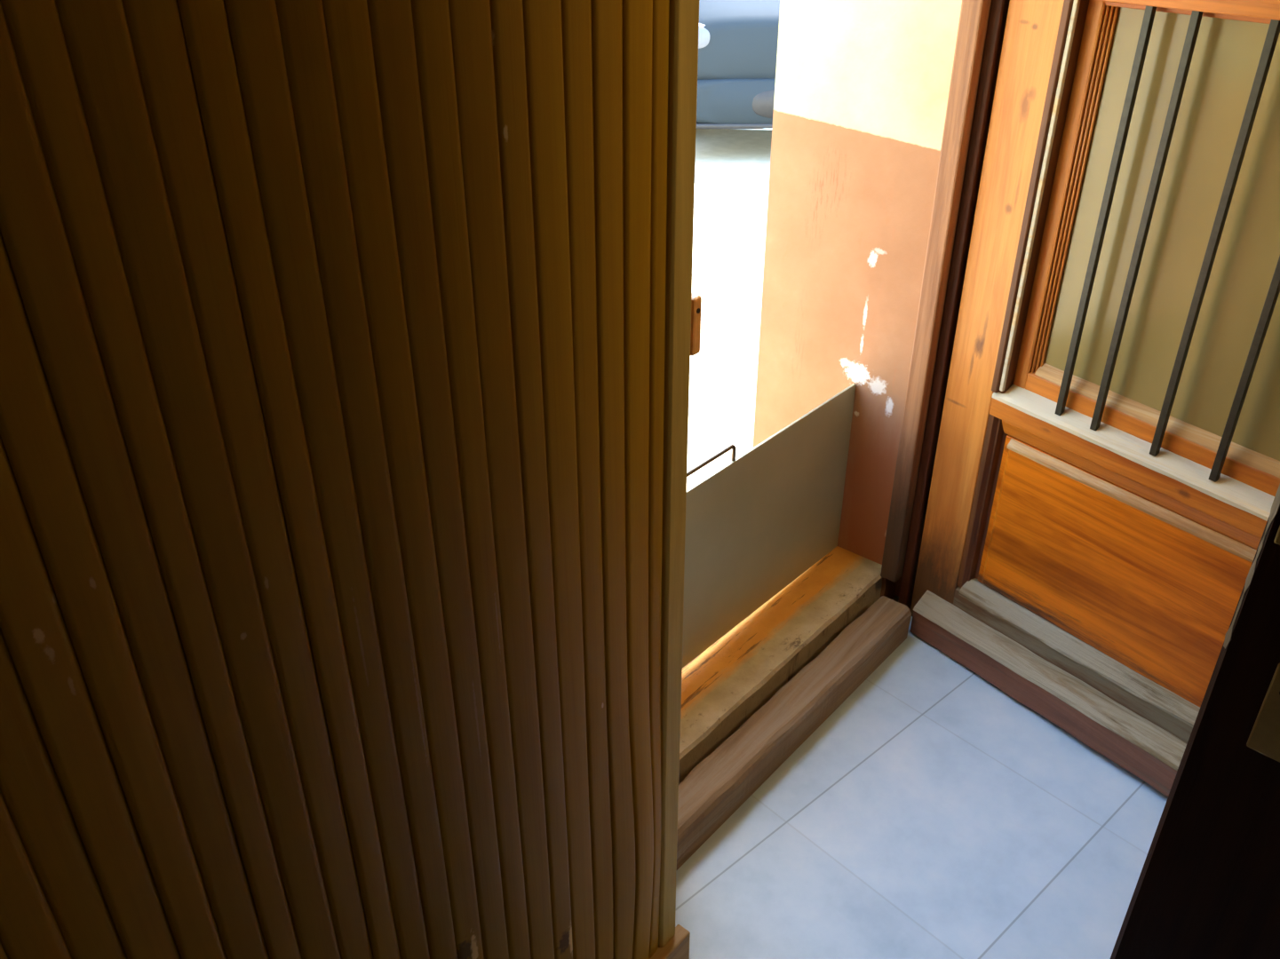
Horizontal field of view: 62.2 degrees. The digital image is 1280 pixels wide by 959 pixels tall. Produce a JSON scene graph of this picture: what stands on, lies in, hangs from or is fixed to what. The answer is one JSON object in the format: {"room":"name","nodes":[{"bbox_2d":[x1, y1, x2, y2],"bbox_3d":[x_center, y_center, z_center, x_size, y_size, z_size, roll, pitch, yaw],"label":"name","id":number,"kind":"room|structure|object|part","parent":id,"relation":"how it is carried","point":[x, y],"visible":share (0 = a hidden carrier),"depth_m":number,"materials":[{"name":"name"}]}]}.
{"room":"entrance hallway","nodes":[
{"label":"entrance hallway","id":0,"kind":"room"},
{"bbox_2d":[752,0,961,599],"bbox_3d":[1.299,-1.571,2.742,0.490,3.700,2.560,23,38,34],"label":"wall","id":1,"kind":"structure","parent":0,"point":[862,87],"depth_m":2.25,"materials":[{"name":"orange paint"}]},
{"bbox_2d":[678,546,882,784],"bbox_3d":[0.135,0.463,2.430,0.447,0.321,0.940,23,38,34],"label":"sill","id":2,"kind":"structure","parent":1,"relation":"attached to","point":[722,687],"depth_m":2.30,"materials":[{"name":"brown wood"}]},
{"bbox_2d":[682,383,856,667],"bbox_3d":[0.186,0.136,2.196,0.010,0.481,0.924,23,38,34],"label":"barrier","id":3,"kind":"object","parent":2,"relation":"on","point":[759,522],"visible":0.51,"depth_m":2.27,"materials":[{"name":"metal"}]},
{"bbox_3d":[0.126,-0.011,2.029,0.008,0.057,0.188,23,38,34],"label":"handle","id":4,"kind":"part","parent":3,"relation":"part of","materials":[{"name":"metal"}]},
{"bbox_2d":[880,0,1009,610],"bbox_3d":[0.626,-0.566,2.069,0.063,2.060,0.104,23,38,34],"label":"door frame","id":5,"kind":"structure","parent":1,"relation":"attached to","point":[974,14],"depth_m":2.12,"materials":[{"name":"brown wood"}]},
{"bbox_2d":[910,0,1279,797],"bbox_3d":[0.913,-0.372,1.747,0.109,2.044,0.887,-21,36,-31],"label":"door","id":6,"kind":"structure","parent":1,"relation":"in","point":[1105,482],"depth_m":1.94,"materials":[{"name":"brown wood"}]},
{"bbox_3d":[0.743,0.054,2.290,0.038,0.438,0.034,-21,36,-31],"label":"panel moulding","id":7,"kind":"part","parent":6,"relation":"part of","materials":[{"name":"brown wood"}]},
{"bbox_3d":[0.929,0.420,2.217,0.045,0.152,0.657,-21,36,-31],"label":"rail","id":8,"kind":"part","parent":6,"relation":"part of","materials":[{"name":"brown wood"}]},
{"bbox_3d":[0.927,0.361,2.171,0.042,0.063,0.645,-21,36,-31],"label":"panel moulding","id":9,"kind":"part","parent":6,"relation":"part of","materials":[{"name":"brown wood"}]},
{"bbox_3d":[0.946,0.201,2.070,0.027,0.380,0.633,-21,36,-31],"label":"panel","id":10,"kind":"part","parent":6,"relation":"part of","materials":[{"name":"brown wood"}]},
{"bbox_3d":[0.935,-0.034,1.953,0.060,0.071,0.657,-21,36,-31],"label":"rail","id":11,"kind":"part","parent":6,"relation":"part of","materials":[{"name":"brown wood"}]},
{"bbox_3d":[0.936,0.019,1.963,0.031,0.044,0.627,-21,36,-31],"label":"panel moulding","id":12,"kind":"part","parent":6,"relation":"part of","materials":[{"name":"brown wood"}]},
{"bbox_3d":[0.955,-0.076,1.935,0.030,0.069,0.574,-21,36,-31],"label":"casement rail","id":13,"kind":"part","parent":6,"relation":"part of","materials":[{"name":"brown wood"}]},
{"bbox_3d":[0.963,-0.395,1.742,0.005,0.700,0.570,-21,36,-31],"label":"glass pane","id":14,"kind":"part","parent":6,"relation":"part of","materials":[{"name":"glass"}]},
{"bbox_3d":[0.955,-0.681,1.575,0.030,0.010,0.574,-21,36,-31],"label":"casement rail","id":15,"kind":"part","parent":6,"relation":"part of","materials":[{"name":"brown wood"}]},
{"bbox_3d":[0.935,-0.732,1.538,0.060,0.114,0.657,-21,36,-31],"label":"rail","id":16,"kind":"part","parent":6,"relation":"part of","materials":[{"name":"brown wood"}]},
{"bbox_2d":[675,596,1168,958],"bbox_3d":[1.192,1.706,0.379,4.300,0.120,5.250,23,38,34],"label":"floor","id":17,"kind":"structure","parent":0,"point":[934,814],"depth_m":1.99,"materials":[{"name":"grey tile"}]},
{"bbox_2d":[676,596,911,870],"bbox_3d":[0.298,0.503,2.200,0.086,0.087,0.929,23,38,34],"label":"threshold","id":18,"kind":"object","parent":17,"relation":"on","point":[719,784],"visible":0.89,"depth_m":2.16,"materials":[{"name":"brown wood"}]},
{"bbox_2d":[1110,484,1279,958],"bbox_3d":[0.825,0.168,0.843,0.621,2.050,0.049,27,40,37],"label":"door","id":19,"kind":"structure","parent":17,"relation":"on","point":[1208,885],"depth_m":1.15,"materials":[{"name":"black wood"}]},
{"bbox_3d":[0.650,0.239,1.055,0.060,0.112,0.004,27,40,37],"label":"hinge plate","id":20,"kind":"part","parent":19,"relation":"part of","materials":[{"name":"gold metal"}]},
{"bbox_3d":[0.622,0.030,0.963,0.004,0.095,0.060,-27,40,-37],"label":"hinge plate","id":21,"kind":"part","parent":19,"relation":"part of","materials":[{"name":"gold metal"}]},
{"bbox_3d":[-1.269,-0.025,0.139,0.490,3.700,3.500,23,38,34],"label":"wall","id":22,"kind":"structure","parent":0,"visible":0},
{"bbox_2d":[690,293,701,355],"bbox_3d":[0.069,-0.211,1.442,0.028,0.083,0.021,23,38,34],"label":"latch keeper","id":23,"kind":"object","parent":22,"relation":"attached to","point":[696,299],"visible":0.58,"depth_m":1.43,"materials":[{"name":"brown wood"}]},
{"label":"outside","id":24,"kind":"structure","parent":0,"visible":0},
{"bbox_2d":[686,128,771,490],"bbox_3d":[-4.994,-2.578,7.864,15.510,0.100,30.000,23,38,34],"label":"ground","id":25,"kind":"structure","parent":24,"point":[732,167],"depth_m":4.94,"materials":[{"name":"white"}]},
{"bbox_2d":[696,0,779,130],"bbox_3d":[1.020,-3.716,8.252,2.120,1.460,4.095,0,31,0],"label":"car","id":26,"kind":"object","parent":25,"relation":"on","point":[738,39],"visible":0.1,"depth_m":6.64,"materials":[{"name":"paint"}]},
{"bbox_3d":[1.020,-2.252,6.798,1.246,0.014,0.099,0,31,0],"label":"lip trim","id":27,"kind":"part","parent":26,"relation":"part of","materials":[{"name":"silver metal"}]},
{"bbox_3d":[-0.508,1.269,-2.283,4.220,3.450,0.100,23,38,34],"label":"wall","id":28,"kind":"structure","parent":0,"visible":0},
{"bbox_2d":[0,0,669,958],"bbox_3d":[-1.011,0.221,0.069,0.145,2.750,3.150,23,38,34],"label":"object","id":29,"kind":"object","parent":28,"relation":"attached to","point":[332,332],"visible":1,"depth_m":0.87,"materials":[{"name":"brown wood"}]},
{"bbox_2d":[648,924,690,958],"bbox_3d":[-0.953,1.386,0.721,0.030,0.080,3.172,23,38,34],"label":"baseboard","id":30,"kind":"structure","parent":28,"relation":"attached to","point":[678,947],"depth_m":1.72,"materials":[{"name":"brown wood"}]},
{"bbox_2d":[657,0,699,947],"bbox_3d":[0.022,-0.411,1.054,0.066,2.670,0.039,23,38,34],"label":"trim","id":31,"kind":"structure","parent":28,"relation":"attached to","point":[683,14],"depth_m":1.21,"materials":[{"name":"brown wood"}]}
]}

